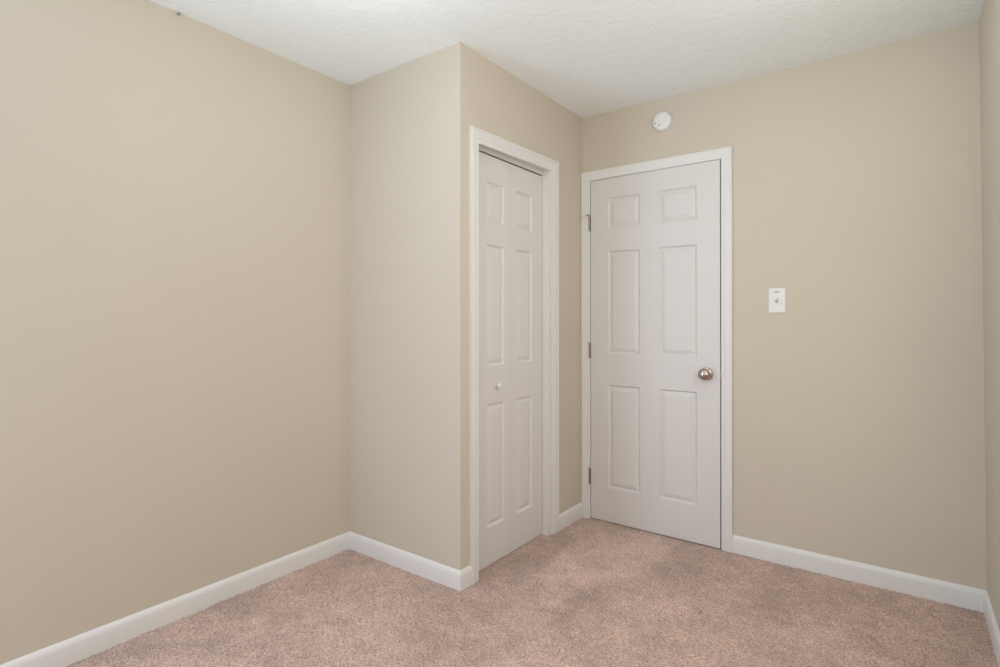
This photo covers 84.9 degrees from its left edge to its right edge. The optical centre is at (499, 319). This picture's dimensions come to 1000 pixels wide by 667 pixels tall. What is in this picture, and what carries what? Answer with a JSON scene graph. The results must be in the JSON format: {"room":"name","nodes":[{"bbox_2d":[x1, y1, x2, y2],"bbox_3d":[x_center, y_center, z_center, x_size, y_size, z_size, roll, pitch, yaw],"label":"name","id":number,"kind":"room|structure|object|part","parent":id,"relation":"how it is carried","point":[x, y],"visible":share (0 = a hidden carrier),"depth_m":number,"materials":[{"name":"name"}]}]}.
{"room":"empty bedroom","nodes":[
{"label":"empty bedroom","id":0,"kind":"room"},
{"bbox_2d":[0,0,349,664],"bbox_3d":[-1.269,-0.007,2.336,0.115,2.456,3.980,0,0,36],"label":"wall","id":1,"kind":"structure","parent":0,"point":[175,188],"depth_m":2.13,"materials":[{"name":"beige paint"}]},
{"bbox_2d":[0,531,349,666],"bbox_3d":[-1.558,1.165,1.833,0.014,0.095,2.601,0,0,36],"label":"baseboard","id":2,"kind":"structure","parent":1,"relation":"attached to","point":[67,652],"depth_m":2.17,"materials":[{"name":"white wood"}]},
{"bbox_2d":[350,42,472,569],"bbox_3d":[-0.458,-0.006,2.696,0.765,2.456,0.090,0,0,36],"label":"wall","id":3,"kind":"structure","parent":0,"point":[410,122],"depth_m":2.62,"materials":[{"name":"beige paint"}]},
{"bbox_2d":[349,531,460,590],"bbox_3d":[-0.483,1.166,2.649,0.778,0.095,0.014,0,0,36],"label":"baseboard","id":4,"kind":"structure","parent":3,"relation":"attached to","point":[437,572],"depth_m":2.61,"materials":[{"name":"white wood"}]},
{"bbox_2d":[473,50,581,533],"bbox_3d":[0.144,-0.006,2.966,0.115,2.456,1.059,0,0,36],"label":"wall","id":5,"kind":"structure","parent":0,"point":[505,106],"depth_m":3.16,"materials":[{"name":"beige paint"}]},
{"bbox_2d":[460,565,471,590],"bbox_3d":[-0.155,1.166,2.449,0.014,0.095,0.080,0,0,36],"label":"baseboard","id":6,"kind":"structure","parent":5,"relation":"attached to","point":[466,573],"depth_m":2.44,"materials":[{"name":"white wood"}]},
{"bbox_2d":[479,144,542,570],"bbox_3d":[0.052,0.184,2.811,0.061,2.032,0.622,0,0,36],"label":"door","id":7,"kind":"structure","parent":5,"relation":"in","point":[510,189],"depth_m":2.80,"materials":[{"name":"white paint"}]},
{"bbox_3d":[-0.007,0.329,2.704,0.031,0.032,0.032,0,0,36],"label":"knob","id":8,"kind":"part","parent":7,"relation":"part of","materials":[{"name":"white paint"}]},
{"bbox_2d":[470,126,558,584],"bbox_3d":[0.053,0.162,2.827,0.132,2.105,0.774,0,0,36],"label":"door frame","id":9,"kind":"structure","parent":5,"relation":"attached to","point":[478,136],"depth_m":3.04,"materials":[{"name":"white wood"}]},
{"bbox_2d":[559,502,582,530],"bbox_3d":[0.415,1.167,3.222,0.014,0.095,0.292,0,0,36],"label":"baseboard","id":10,"kind":"structure","parent":5,"relation":"attached to","point":[575,513],"depth_m":3.22,"materials":[{"name":"white wood"}]},
{"bbox_2d":[67,517,998,666],"bbox_3d":[0.162,1.205,1.964,2.633,0.017,4.850,0,0,36],"label":"floor","id":11,"kind":"structure","parent":0,"point":[593,592],"depth_m":2.20,"materials":[{"name":"beige carpet"}]},
{"bbox_2d":[149,0,984,117],"bbox_3d":[0.142,-1.261,1.942,2.859,0.050,5.015,0,0,36],"label":"ceiling","id":12,"kind":"structure","parent":0,"point":[589,57],"depth_m":2.36,"materials":[{"name":"white paint"}]},
{"bbox_2d":[582,21,986,589],"bbox_3d":[1.028,-0.006,3.045,2.744,2.456,0.115,0,0,36],"label":"wall","id":13,"kind":"structure","parent":0,"point":[859,414],"depth_m":2.52,"materials":[{"name":"beige paint"}]},
{"bbox_2d":[583,160,720,548],"bbox_3d":[0.835,0.184,3.092,0.794,2.039,0.096,0,0,37],"label":"door","id":14,"kind":"structure","parent":13,"relation":"in","point":[655,345],"depth_m":3.07,"materials":[{"name":"white paint"}]},
{"bbox_3d":[1.077,0.291,2.880,0.062,0.062,0.052,0,0,37],"label":"knob","id":15,"kind":"part","parent":14,"relation":"part of","materials":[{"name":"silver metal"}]},
{"bbox_2d":[581,146,732,552],"bbox_3d":[0.887,0.160,3.138,0.872,2.109,0.132,0,0,36],"label":"door frame","id":16,"kind":"structure","parent":13,"relation":"attached to","point":[725,154],"depth_m":2.86,"materials":[{"name":"white wood"}]},
{"bbox_2d":[653,111,671,131],"bbox_3d":[0.902,-1.103,3.049,0.108,0.108,0.030,0,0,36],"label":"smoke detector","id":17,"kind":"object","parent":13,"relation":"attached to","point":[662,121],"visible":1,"depth_m":3.04,"materials":[{"name":"white plastic"}]},
{"bbox_2d":[768,288,785,312],"bbox_3d":[1.371,-0.092,2.709,0.077,0.123,0.020,0,0,36],"label":"light switch","id":18,"kind":"object","parent":13,"relation":"attached to","point":[776,296],"visible":1,"depth_m":2.71,"materials":[{"name":"white plastic"}]},
{"bbox_3d":[1.373,-0.092,2.711,0.035,0.038,0.003,0,0,36],"label":"switch frame","id":19,"kind":"part","parent":18,"relation":"part of","materials":[{"name":"white plastic"}]},
{"bbox_2d":[732,535,985,611],"bbox_3d":[1.603,1.165,2.539,0.990,0.095,0.014,0,0,36],"label":"baseboard","id":20,"kind":"structure","parent":13,"relation":"attached to","point":[954,594],"depth_m":2.49,"materials":[{"name":"white wood"}]},
{"bbox_2d":[979,0,999,630],"bbox_3d":[0.898,-0.010,0.669,0.136,2.456,3.865,0,0,36],"label":"wall","id":21,"kind":"structure","parent":0,"point":[989,22],"depth_m":2.04,"materials":[{"name":"beige paint"}]},
{"bbox_2d":[983,590,999,666],"bbox_3d":[0.889,1.163,0.746,0.014,0.095,3.750,0,0,36],"label":"baseboard","id":22,"kind":"structure","parent":21,"relation":"attached to","point":[994,632],"depth_m":2.04,"materials":[{"name":"white wood"}]}
]}

